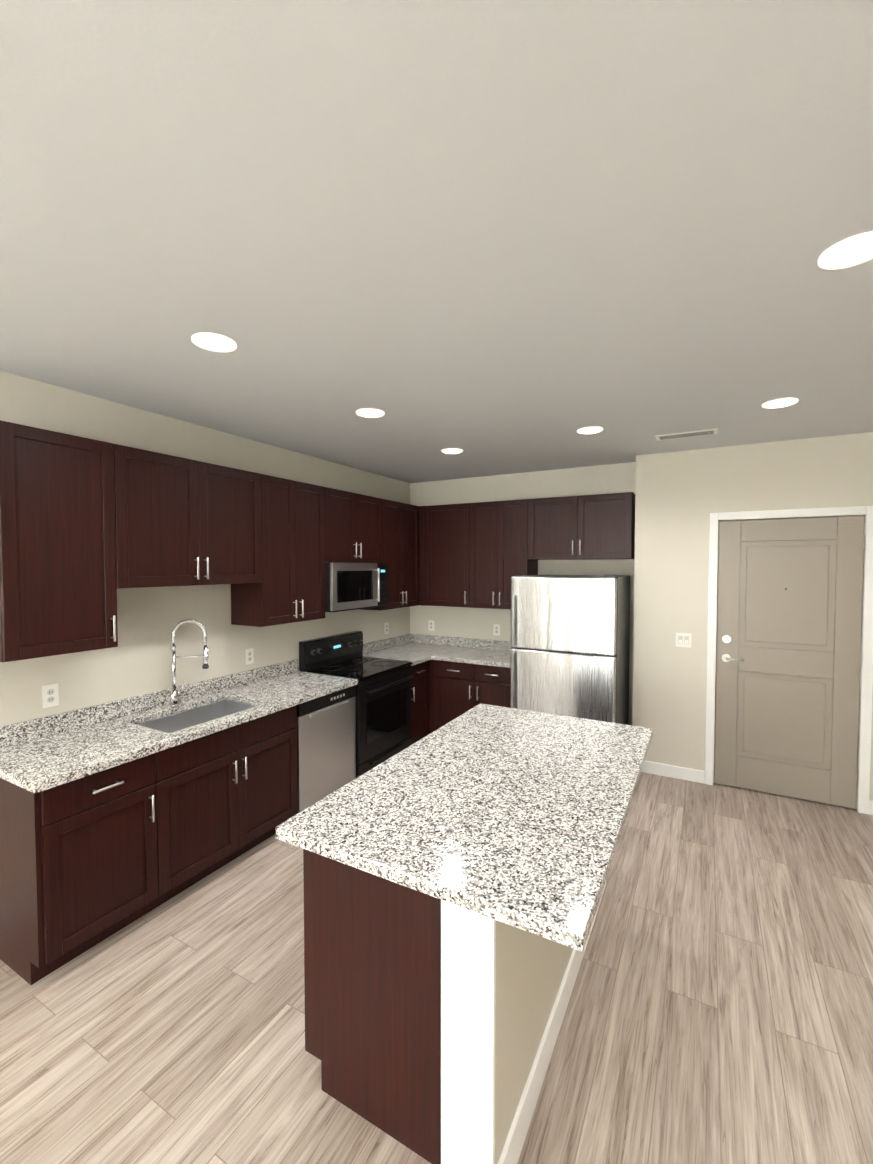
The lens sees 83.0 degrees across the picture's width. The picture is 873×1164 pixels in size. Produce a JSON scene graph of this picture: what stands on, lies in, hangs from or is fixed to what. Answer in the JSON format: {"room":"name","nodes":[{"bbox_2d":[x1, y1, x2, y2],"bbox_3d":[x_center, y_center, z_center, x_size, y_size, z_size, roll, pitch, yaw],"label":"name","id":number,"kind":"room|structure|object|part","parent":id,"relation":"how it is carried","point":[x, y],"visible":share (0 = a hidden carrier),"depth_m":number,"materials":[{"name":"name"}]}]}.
{"room":"kitchen","nodes":[
{"label":"kitchen","id":0,"kind":"room"},
{"bbox_2d":[0,371,409,726],"bbox_3d":[-2.427,0.360,2.046,0.100,2.767,8.800,1,2,29],"label":"wall","id":1,"kind":"structure","parent":0,"point":[136,661],"depth_m":3.16,"materials":[{"name":"beige paint"}]},
{"bbox_2d":[42,683,58,707],"bbox_3d":[-2.050,0.604,2.623,0.008,0.118,0.073,1,2,29],"label":"electrical outlet","id":2,"kind":"object","parent":1,"relation":"attached to","point":[50,695],"visible":1,"depth_m":2.62,"materials":[{"name":"white plastic"}]},
{"bbox_2d":[0,420,117,661],"bbox_3d":[-1.926,-0.185,2.451,0.366,1.070,0.485,1,2,29],"label":"upper cabinet","id":3,"kind":"object","parent":1,"relation":"attached to","point":[58,588],"visible":1,"depth_m":2.36,"materials":[{"name":"brown wood"}]},
{"bbox_2d":[114,444,261,587],"bbox_3d":[-1.577,-0.361,3.081,0.366,0.760,0.965,1,2,29],"label":"upper cabinet","id":4,"kind":"object","parent":1,"relation":"attached to","point":[180,521],"visible":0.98,"depth_m":2.93,"materials":[{"name":"brown wood"}]},
{"bbox_2d":[245,648,253,664],"bbox_3d":[-1.424,0.567,3.762,0.008,0.118,0.073,1,2,29],"label":"electrical outlet","id":5,"kind":"object","parent":1,"relation":"attached to","point":[249,656],"visible":1,"depth_m":3.76,"materials":[{"name":"white plastic"}]},
{"bbox_2d":[231,474,324,626],"bbox_3d":[-1.187,-0.230,3.793,0.366,1.070,0.650,1,2,29],"label":"upper cabinet","id":6,"kind":"object","parent":1,"relation":"attached to","point":[290,588],"visible":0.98,"depth_m":3.66,"materials":[{"name":"brown wood"}]},
{"bbox_2d":[324,487,381,562],"bbox_3d":[-0.839,-0.481,4.419,0.366,0.610,0.796,1,2,29],"label":"upper cabinet","id":7,"kind":"object","parent":1,"relation":"attached to","point":[353,527],"visible":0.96,"depth_m":4.31,"materials":[{"name":"brown wood"}]},
{"bbox_2d":[325,562,387,611],"bbox_3d":[-0.803,0.029,4.416,0.446,0.406,0.790,1,2,29],"label":"microwave","id":8,"kind":"object","parent":7,"relation":"attached to","point":[351,585],"visible":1,"depth_m":4.24,"materials":[{"name":"silver metal"}]},
{"bbox_2d":[384,623,388,633],"bbox_3d":[-0.542,0.503,5.364,0.008,0.118,0.073,1,2,29],"label":"electrical outlet","id":9,"kind":"object","parent":1,"relation":"attached to","point":[386,628],"visible":1,"depth_m":5.36,"materials":[{"name":"white plastic"}]},
{"bbox_2d":[361,499,418,610],"bbox_3d":[-0.478,-0.273,5.082,0.366,1.070,0.700,1,2,29],"label":"upper cabinet","id":10,"kind":"object","parent":1,"relation":"attached to","point":[400,538],"visible":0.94,"depth_m":4.99,"materials":[{"name":"brown wood"}]},
{"bbox_2d":[0,772,872,1163],"bbox_3d":[-0.237,1.823,0.889,5.100,0.080,8.800,1,2,29],"label":"floor","id":11,"kind":"structure","parent":0,"point":[720,1008],"depth_m":1.96,"materials":[{"name":"brown wood"}]},
{"bbox_2d":[0,753,157,984],"bbox_3d":[-1.798,1.294,2.433,0.656,0.875,0.510,1,2,29],"label":"base cabinet","id":12,"kind":"object","parent":11,"relation":"on","point":[99,855],"depth_m":2.22,"materials":[{"name":"brown wood"}]},
{"bbox_3d":[-1.941,1.300,2.232,0.598,0.875,0.020,1,2,29],"label":"left base cabinet end panel","id":13,"kind":"part","parent":12,"relation":"part of","materials":[{"name":"brown wood"}]},
{"bbox_2d":[148,705,297,911],"bbox_3d":[-1.439,1.272,3.085,0.656,0.875,0.980,1,2,29],"label":"base cabinet","id":14,"kind":"object","parent":11,"relation":"on","point":[226,796],"visible":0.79,"depth_m":2.86,"materials":[{"name":"brown wood"}]},
{"bbox_2d":[0,659,357,793],"bbox_3d":[-1.417,0.763,3.114,0.650,0.140,2.136,1,2,29],"label":"countertop","id":15,"kind":"structure","parent":14,"relation":"on","point":[37,755],"depth_m":2.70,"materials":[{"name":"stone"}]},
{"bbox_2d":[169,619,208,705],"bbox_3d":[-1.597,0.513,3.177,0.195,0.554,0.172,1,2,29],"label":"faucet","id":16,"kind":"object","parent":15,"relation":"on","point":[174,693],"visible":1,"depth_m":3.16,"materials":[{"name":"silver metal"}]},
{"bbox_2d":[137,700,255,732],"bbox_3d":[-1.449,0.943,3.046,0.444,0.215,0.704,1,2,29],"label":"sink","id":17,"kind":"object","parent":15,"relation":"in","point":[187,719],"visible":0.1,"depth_m":3.24,"materials":[{"name":"silver metal"}]},
{"bbox_2d":[288,685,355,818],"bbox_3d":[-1.046,1.250,3.788,0.630,0.872,0.624,1,2,29],"label":"dishwasher","id":18,"kind":"object","parent":11,"relation":"on","point":[326,745],"visible":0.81,"depth_m":3.60,"materials":[{"name":"silver metal"}]},
{"bbox_2d":[299,631,413,783],"bbox_3d":[-0.672,1.083,4.393,0.697,1.165,0.794,1,2,29],"label":"range","id":19,"kind":"object","parent":11,"relation":"on","point":[383,709],"visible":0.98,"depth_m":4.26,"materials":[{"name":"black metal"}]},
{"bbox_2d":[411,661,427,744],"bbox_3d":[-0.423,1.210,4.929,0.656,0.875,0.368,1,2,29],"label":"base cabinet","id":20,"kind":"object","parent":11,"relation":"on","point":[419,704],"visible":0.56,"depth_m":4.80,"materials":[{"name":"brown wood"}]},
{"bbox_2d":[421,660,435,738],"bbox_3d":[-0.169,1.196,5.369,0.678,0.875,0.648,1,2,29],"label":"base cabinet","id":21,"kind":"object","parent":11,"relation":"on","point":[431,696],"visible":0.04,"depth_m":4.99,"materials":[{"name":"brown wood"}]},
{"bbox_2d":[362,633,512,667],"bbox_3d":[0.108,0.701,4.990,1.513,0.140,1.016,1,2,29],"label":"countertop","id":22,"kind":"structure","parent":21,"relation":"on","point":[414,649],"depth_m":5.19,"materials":[{"name":"stone"}]},
{"bbox_2d":[435,660,475,729],"bbox_3d":[0.317,1.205,5.097,0.435,0.875,0.656,1,2,29],"label":"base cabinet","id":23,"kind":"object","parent":11,"relation":"on","point":[454,690],"visible":0.52,"depth_m":4.86,"materials":[{"name":"brown wood"}]},
{"bbox_2d":[303,851,607,1163],"bbox_3d":[0.211,1.292,2.245,0.797,0.890,1.670,1,2,29],"label":"kitchen island","id":24,"kind":"object","parent":11,"relation":"on","point":[438,1025],"depth_m":1.53,"materials":[{"name":"brown wood"}]},
{"bbox_2d":[275,703,652,954],"bbox_3d":[0.314,0.830,2.169,1.020,0.040,1.710,1,2,29],"label":"island countertop","id":25,"kind":"structure","parent":24,"relation":"on","point":[512,817],"depth_m":1.73,"materials":[{"name":"white stone"}]},
{"bbox_3d":[0.487,1.297,2.094,0.167,0.890,1.670,1,2,29],"label":"trim","id":26,"kind":"part","parent":24,"relation":"part of","materials":[{"name":"white wood"}]},
{"bbox_2d":[475,664,509,707],"bbox_3d":[0.667,1.211,4.905,0.365,0.875,0.656,1,2,29],"label":"base cabinet","id":27,"kind":"object","parent":11,"relation":"on","point":[492,685],"visible":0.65,"depth_m":4.65,"materials":[{"name":"brown wood"}]},
{"bbox_2d":[510,574,629,724],"bbox_3d":[1.204,0.794,4.430,0.876,1.740,0.860,1,2,29],"label":"refrigerator","id":28,"kind":"object","parent":11,"relation":"on","point":[569,643],"visible":0.69,"depth_m":4.09,"materials":[{"name":"grey metal"}]},
{"bbox_3d":[0.666,0.658,4.262,0.028,1.080,0.055,1,2,29],"label":"handle","id":29,"kind":"part","parent":28,"relation":"part of","materials":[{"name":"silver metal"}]},
{"bbox_3d":[1.040,1.089,4.141,0.872,1.001,0.069,1,2,29],"label":"door","id":30,"kind":"part","parent":28,"relation":"part of","materials":[{"name":"silver metal"}]},
{"bbox_3d":[1.040,0.268,4.114,0.872,0.618,0.069,1,2,29],"label":"door","id":31,"kind":"part","parent":28,"relation":"part of","materials":[{"name":"silver metal"}]},
{"bbox_2d":[0,0,872,482],"bbox_3d":[-0.237,-1.033,0.794,5.100,0.100,8.800,1,2,29],"label":"ceiling","id":32,"kind":"structure","parent":0,"point":[502,236],"depth_m":1.36,"materials":[{"name":"white paint"}]},
{"bbox_2d":[191,333,236,351],"bbox_3d":[-0.950,-1.022,2.112,0.176,0.007,0.176,1,2,29],"label":"recessed light","id":33,"kind":"object","parent":32,"relation":"in","point":[214,342],"visible":1,"depth_m":2.10,"materials":[{"name":"white"}]},
{"bbox_2d":[356,408,384,417],"bbox_3d":[-0.413,-1.055,3.088,0.176,0.007,0.176,1,2,29],"label":"recessed light","id":34,"kind":"object","parent":32,"relation":"in","point":[370,413],"visible":0.98,"depth_m":3.08,"materials":[{"name":"white"}]},
{"bbox_2d":[442,448,462,453],"bbox_3d":[0.131,-1.089,4.107,0.176,0.007,0.176,1,2,29],"label":"recessed light","id":35,"kind":"object","parent":32,"relation":"in","point":[452,450],"visible":1,"depth_m":4.08,"materials":[{"name":"white"}]},
{"bbox_2d":[577,427,602,433],"bbox_3d":[1.082,-1.068,3.481,0.176,0.007,0.176,1,2,29],"label":"recessed light","id":36,"kind":"object","parent":32,"relation":"in","point":[588,430],"visible":0.92,"depth_m":3.47,"materials":[{"name":"white"}]},
{"bbox_2d":[655,428,717,440],"bbox_3d":[1.816,-1.071,3.591,0.400,0.009,0.140,1,2,29],"label":"ceiling vent","id":37,"kind":"object","parent":32,"relation":"in","point":[687,434],"visible":1,"depth_m":3.57,"materials":[{"name":"white metal"}]},
{"bbox_2d":[762,398,797,408],"bbox_3d":[2.017,-1.049,2.899,0.176,0.007,0.176,1,2,29],"label":"recessed light","id":38,"kind":"object","parent":32,"relation":"in","point":[780,403],"visible":0.98,"depth_m":2.89,"materials":[{"name":"white"}]},
{"bbox_2d":[818,231,872,269],"bbox_3d":[1.268,-1.002,1.497,0.176,0.007,0.176,1,2,29],"label":"recessed light","id":39,"kind":"object","parent":32,"relation":"in","point":[852,251],"visible":1,"depth_m":1.50,"materials":[{"name":"white"}]},
{"bbox_2d":[410,462,635,725],"bbox_3d":[0.804,0.254,5.231,2.490,2.767,0.100,1,2,29],"label":"wall","id":40,"kind":"structure","parent":0,"point":[468,622],"depth_m":5.14,"materials":[{"name":"beige paint"}]},
{"bbox_2d":[428,620,433,630],"bbox_3d":[-0.059,0.499,5.651,0.073,0.118,0.008,1,2,29],"label":"electrical outlet","id":41,"kind":"object","parent":40,"relation":"attached to","point":[431,624],"visible":1,"depth_m":5.65,"materials":[{"name":"white plastic"}]},
{"bbox_2d":[419,503,469,607],"bbox_3d":[0.004,-0.283,5.385,0.918,1.070,0.366,1,2,29],"label":"upper cabinet","id":42,"kind":"object","parent":40,"relation":"attached to","point":[444,555],"visible":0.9,"depth_m":5.18,"materials":[{"name":"brown wood"}]},
{"bbox_2d":[493,624,499,635],"bbox_3d":[0.641,0.511,5.266,0.073,0.118,0.008,1,2,29],"label":"electrical outlet","id":43,"kind":"object","parent":40,"relation":"attached to","point":[496,629],"visible":1,"depth_m":5.26,"materials":[{"name":"white plastic"}]},
{"bbox_2d":[470,499,537,608],"bbox_3d":[0.676,-0.271,5.016,0.615,1.070,0.366,1,2,29],"label":"upper cabinet","id":44,"kind":"object","parent":40,"relation":"attached to","point":[499,559],"visible":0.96,"depth_m":4.89,"materials":[{"name":"brown wood"}]},
{"bbox_2d":[528,492,634,559],"bbox_3d":[1.355,-0.503,4.635,0.935,0.580,0.366,1,2,29],"label":"upper cabinet","id":45,"kind":"object","parent":40,"relation":"attached to","point":[590,527],"visible":0.98,"depth_m":4.49,"materials":[{"name":"brown wood"}]},
{"bbox_2d":[632,432,872,800],"bbox_3d":[2.882,0.297,3.926,2.410,2.767,0.386,1,2,29],"label":"wall","id":46,"kind":"structure","parent":0,"point":[675,496],"depth_m":4.12,"materials":[{"name":"beige paint"}]},
{"bbox_2d":[641,761,704,783],"bbox_3d":[1.979,1.619,4.238,0.570,0.105,0.014,1,2,29],"label":"baseboard","id":47,"kind":"structure","parent":46,"relation":"attached to","point":[678,772],"depth_m":4.20,"materials":[{"name":"white wood"}]},
{"bbox_2d":[676,633,691,647],"bbox_3d":[2.076,0.489,4.147,0.118,0.118,0.010,1,2,29],"label":"light switch","id":48,"kind":"object","parent":46,"relation":"attached to","point":[683,639],"visible":1,"depth_m":4.15,"materials":[{"name":"white plastic"}]},
{"bbox_2d":[705,506,872,814],"bbox_3d":[2.782,0.559,3.981,1.050,2.240,0.402,1,2,29],"label":"door frame","id":49,"kind":"structure","parent":46,"relation":"attached to","point":[864,731],"depth_m":3.62,"materials":[{"name":"white wood"}]},
{"bbox_2d":[714,516,864,808],"bbox_3d":[2.699,0.592,3.819,0.930,2.162,0.104,1,2,29],"label":"door","id":50,"kind":"structure","parent":46,"relation":"in","point":[788,637],"depth_m":3.81,"materials":[{"name":"brown paint"}]},
{"bbox_2d":[869,800,872,814],"bbox_3d":[3.495,1.647,3.405,0.790,0.105,0.014,1,2,29],"label":"baseboard","id":51,"kind":"structure","parent":46,"relation":"attached to","point":[870,807],"depth_m":3.58,"materials":[{"name":"white wood"}]}
]}

